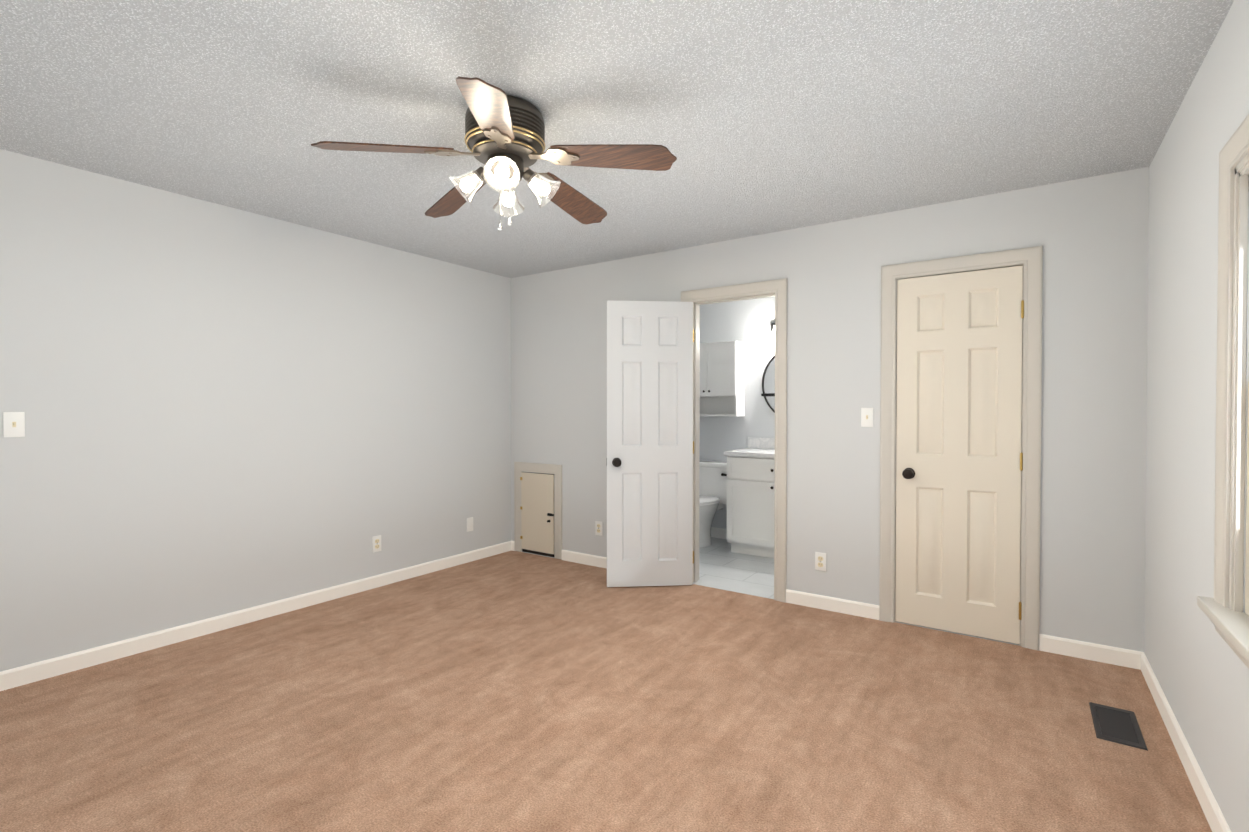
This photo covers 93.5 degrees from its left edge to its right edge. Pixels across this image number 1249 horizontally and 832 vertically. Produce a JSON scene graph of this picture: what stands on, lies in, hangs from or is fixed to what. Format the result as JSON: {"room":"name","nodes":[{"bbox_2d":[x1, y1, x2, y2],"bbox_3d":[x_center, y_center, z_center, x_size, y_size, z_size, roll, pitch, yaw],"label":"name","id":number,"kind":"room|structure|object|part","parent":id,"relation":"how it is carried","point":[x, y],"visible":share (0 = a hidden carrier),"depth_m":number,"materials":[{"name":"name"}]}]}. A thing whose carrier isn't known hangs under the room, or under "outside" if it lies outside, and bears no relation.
{"room":"empty bedroom","nodes":[
{"label":"empty bedroom","id":0,"kind":"room"},
{"bbox_2d":[0,149,510,671],"bbox_3d":[-1.907,0.002,4.080,0.120,2.440,6.220,0,1,34],"label":"wall","id":1,"kind":"structure","parent":0,"point":[226,409],"depth_m":3.35,"materials":[{"name":"white paint"}]},
{"bbox_2d":[3,412,24,436],"bbox_3d":[-2.780,0.039,2.678,0.018,0.115,0.070,0,1,34],"label":"light switch","id":2,"kind":"object","parent":1,"relation":"attached to","point":[13,424],"visible":1,"depth_m":2.68,"materials":[{"name":"white plastic"}]},
{"bbox_2d":[0,541,513,690],"bbox_3d":[-2.268,1.187,3.433,0.030,0.085,4.480,0,1,34],"label":"baseboard","id":3,"kind":"structure","parent":1,"relation":"attached to","point":[188,631],"depth_m":3.35,"materials":[{"name":"white wood"}]},
{"bbox_2d":[372,535,380,552],"bbox_3d":[-1.764,0.910,4.186,0.009,0.115,0.070,0,1,34],"label":"electrical outlet","id":4,"kind":"object","parent":1,"relation":"attached to","point":[376,543],"visible":1,"depth_m":4.18,"materials":[{"name":"white plastic"}]},
{"bbox_2d":[467,517,472,531],"bbox_3d":[-1.285,0.901,4.889,0.007,0.115,0.070,0,1,34],"label":"electrical outlet","id":5,"kind":"object","parent":1,"relation":"attached to","point":[470,524],"visible":1,"depth_m":4.89,"materials":[{"name":"white plastic"}]},
{"bbox_2d":[0,551,1211,831],"bbox_3d":[-0.503,1.294,2.232,4.300,0.100,4.485,0,1,34],"label":"floor carpet","id":6,"kind":"object","parent":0,"point":[512,691],"visible":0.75,"depth_m":2.36,"materials":[{"name":"brown carpet"}]},
{"bbox_2d":[1089,702,1147,750],"bbox_3d":[1.978,1.240,2.363,0.150,0.006,0.330,0,1,34],"label":"air vent register","id":7,"kind":"object","parent":6,"relation":"on","point":[1116,725],"visible":1,"depth_m":2.35,"materials":[{"name":"grey metal"}]},
{"bbox_2d":[0,0,1233,277],"bbox_3d":[-0.082,-1.253,2.818,4.540,0.100,6.220,0,1,34],"label":"ceiling","id":8,"kind":"structure","parent":0,"point":[760,116],"depth_m":2.23,"materials":[{"name":"white paint"}]},
{"bbox_2d":[311,76,676,229],"bbox_3d":[-0.449,-0.960,2.359,1.287,0.474,1.251,0,1,34],"label":"ceiling fan","id":9,"kind":"object","parent":8,"relation":"hanging from","point":[504,138],"visible":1,"depth_m":2.22,"materials":[{"name":"brown wood"}]},
{"bbox_2d":[699,297,774,528],"bbox_3d":[0.496,-0.002,4.391,2.640,2.440,0.004,0,1,34],"label":"wall","id":10,"kind":"structure","parent":0,"point":[748,322],"depth_m":4.13,"materials":[{"name":"white paint"}]},
{"bbox_2d":[711,527,726,538],"bbox_3d":[1.270,1.154,5.538,2.400,0.100,0.012,0,1,34],"label":"baseboard","id":11,"kind":"structure","parent":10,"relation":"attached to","point":[721,533],"depth_m":5.75,"materials":[{"name":"white"}]},
{"bbox_2d":[700,341,744,415],"bbox_3d":[0.840,-0.348,5.671,0.580,0.700,0.242,0,1,34],"label":"upper cabinet","id":12,"kind":"object","parent":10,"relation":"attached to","point":[722,378],"visible":0.67,"depth_m":5.55,"materials":[{"name":"white wood"}]},
{"bbox_2d":[761,355,774,412],"bbox_3d":[1.558,-0.293,5.277,0.694,0.694,0.085,0,1,34],"label":"round mirror","id":13,"kind":"object","parent":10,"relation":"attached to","point":[768,385],"visible":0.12,"depth_m":5.45,"materials":[{"name":"clear glass"}]},
{"bbox_2d":[770,323,774,336],"bbox_3d":[1.544,-0.790,5.251,0.520,0.135,0.134,0,1,34],"label":"sconce","id":14,"kind":"object","parent":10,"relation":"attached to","point":[772,327],"visible":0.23,"depth_m":5.34,"materials":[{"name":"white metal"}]},
{"bbox_2d":[511,167,1148,651],"bbox_3d":[0.792,0.001,4.114,4.540,2.440,0.120,0,1,34],"label":"wall","id":15,"kind":"structure","parent":0,"point":[1089,235],"depth_m":3.56,"materials":[{"name":"white paint"}]},
{"bbox_2d":[520,472,553,556],"bbox_3d":[-0.762,0.849,5.087,0.395,0.710,0.042,0,1,34],"label":"door","id":16,"kind":"structure","parent":15,"relation":"in","point":[537,514],"depth_m":5.09,"materials":[{"name":"beige wood"}]},
{"bbox_2d":[514,462,561,558],"bbox_3d":[-0.754,0.807,5.096,0.548,0.794,0.017,0,1,34],"label":"door frame","id":17,"kind":"structure","parent":15,"relation":"attached to","point":[554,469],"depth_m":5.04,"materials":[{"name":"beige wood"}]},
{"bbox_2d":[562,550,606,568],"bbox_3d":[-0.054,1.172,4.626,1.142,0.085,0.013,0,1,34],"label":"baseboard","id":18,"kind":"structure","parent":15,"relation":"attached to","point":[582,558],"depth_m":4.80,"materials":[{"name":"white wood"}]},
{"bbox_2d":[595,521,601,535],"bbox_3d":[-0.207,0.903,4.728,0.070,0.115,0.009,0,1,34],"label":"electrical outlet","id":19,"kind":"object","parent":15,"relation":"attached to","point":[598,527],"visible":1,"depth_m":4.73,"materials":[{"name":"white plastic"}]},
{"bbox_2d":[606,301,693,586],"bbox_3d":[0.187,0.199,4.206,0.502,2.026,0.479,0,1,34],"label":"bathroom door","id":20,"kind":"structure","parent":15,"relation":"in","point":[650,453],"depth_m":4.18,"materials":[{"name":"white wood"}]},
{"bbox_2d":[681,278,787,602],"bbox_3d":[0.772,0.159,4.122,0.786,2.123,0.143,0,1,34],"label":"door frame","id":21,"kind":"structure","parent":15,"relation":"attached to","point":[777,289],"depth_m":3.89,"materials":[{"name":"grey wood"}]},
{"bbox_2d":[815,552,825,570],"bbox_3d":[1.247,0.926,3.736,0.070,0.115,0.009,0,1,34],"label":"electrical outlet","id":22,"kind":"object","parent":15,"relation":"attached to","point":[820,561],"visible":1,"depth_m":3.73,"materials":[{"name":"white plastic"}]},
{"bbox_2d":[786,589,878,619],"bbox_3d":[1.300,1.184,3.702,0.584,0.085,0.013,0,1,34],"label":"baseboard","id":23,"kind":"structure","parent":15,"relation":"attached to","point":[855,608],"depth_m":3.69,"materials":[{"name":"white wood"}]},
{"bbox_2d":[861,408,872,426],"bbox_3d":[1.471,0.008,3.566,0.070,0.115,0.018,0,1,34],"label":"light switch","id":24,"kind":"object","parent":15,"relation":"attached to","point":[866,417],"visible":1,"depth_m":3.57,"materials":[{"name":"white plastic"}]},
{"bbox_2d":[895,266,1023,643],"bbox_3d":[1.859,0.210,3.298,0.623,2.026,0.103,0,1,34],"label":"closet door","id":25,"kind":"structure","parent":15,"relation":"in","point":[959,461],"depth_m":3.30,"materials":[{"name":"beige wood"}]},
{"bbox_2d":[879,246,1042,650],"bbox_3d":[1.895,0.169,3.355,0.786,2.123,0.143,0,1,34],"label":"door frame","id":26,"kind":"structure","parent":15,"relation":"attached to","point":[1029,260],"depth_m":3.15,"materials":[{"name":"grey wood"}]},
{"bbox_2d":[1039,634,1135,668],"bbox_3d":[2.340,1.192,2.992,0.382,0.085,0.013,0,1,34],"label":"baseboard","id":27,"kind":"structure","parent":15,"relation":"attached to","point":[1047,643],"depth_m":2.98,"materials":[{"name":"white wood"}]},
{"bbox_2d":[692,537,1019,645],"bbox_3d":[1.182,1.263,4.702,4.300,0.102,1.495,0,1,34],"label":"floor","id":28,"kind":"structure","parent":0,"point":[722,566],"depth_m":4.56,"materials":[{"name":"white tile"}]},
{"bbox_2d":[699,460,726,547],"bbox_3d":[0.709,0.826,5.509,0.507,0.755,0.670,0,1,34],"label":"toilet","id":29,"kind":"object","parent":28,"relation":"on","point":[712,487],"visible":0.42,"depth_m":5.52,"materials":[{"name":"white ceramic"}]},
{"bbox_2d":[724,437,774,557],"bbox_3d":[1.411,0.694,5.093,0.950,1.024,0.575,0,1,34],"label":"vanity cabinet","id":30,"kind":"object","parent":28,"relation":"on","point":[750,494],"visible":0.31,"depth_m":5.03,"materials":[{"name":"white wood"}]},
{"bbox_2d":[1144,0,1248,831],"bbox_3d":[1.743,0.032,1.588,0.120,2.440,6.220,0,1,34],"label":"wall","id":31,"kind":"structure","parent":0,"point":[1200,669],"depth_m":2.07,"materials":[{"name":"white paint"}]},
{"bbox_2d":[1136,651,1230,831],"bbox_3d":[1.266,1.217,1.020,0.013,0.085,4.480,0,1,34],"label":"baseboard","id":32,"kind":"structure","parent":31,"relation":"attached to","point":[1210,807],"depth_m":2.08,"materials":[{"name":"white wood"}]},
{"bbox_2d":[1197,114,1248,668],"bbox_3d":[1.514,-0.065,1.295,0.170,1.422,1.066,0,1,34],"label":"window","id":33,"kind":"structure","parent":31,"relation":"in","point":[1223,609],"depth_m":1.66,"materials":[{"name":"grey wood"}]},
{"bbox_3d":[1.531,-0.062,1.284,0.063,1.227,0.798,0,1,34],"label":"window sashes","id":34,"kind":"part","parent":33,"relation":"part of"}
]}

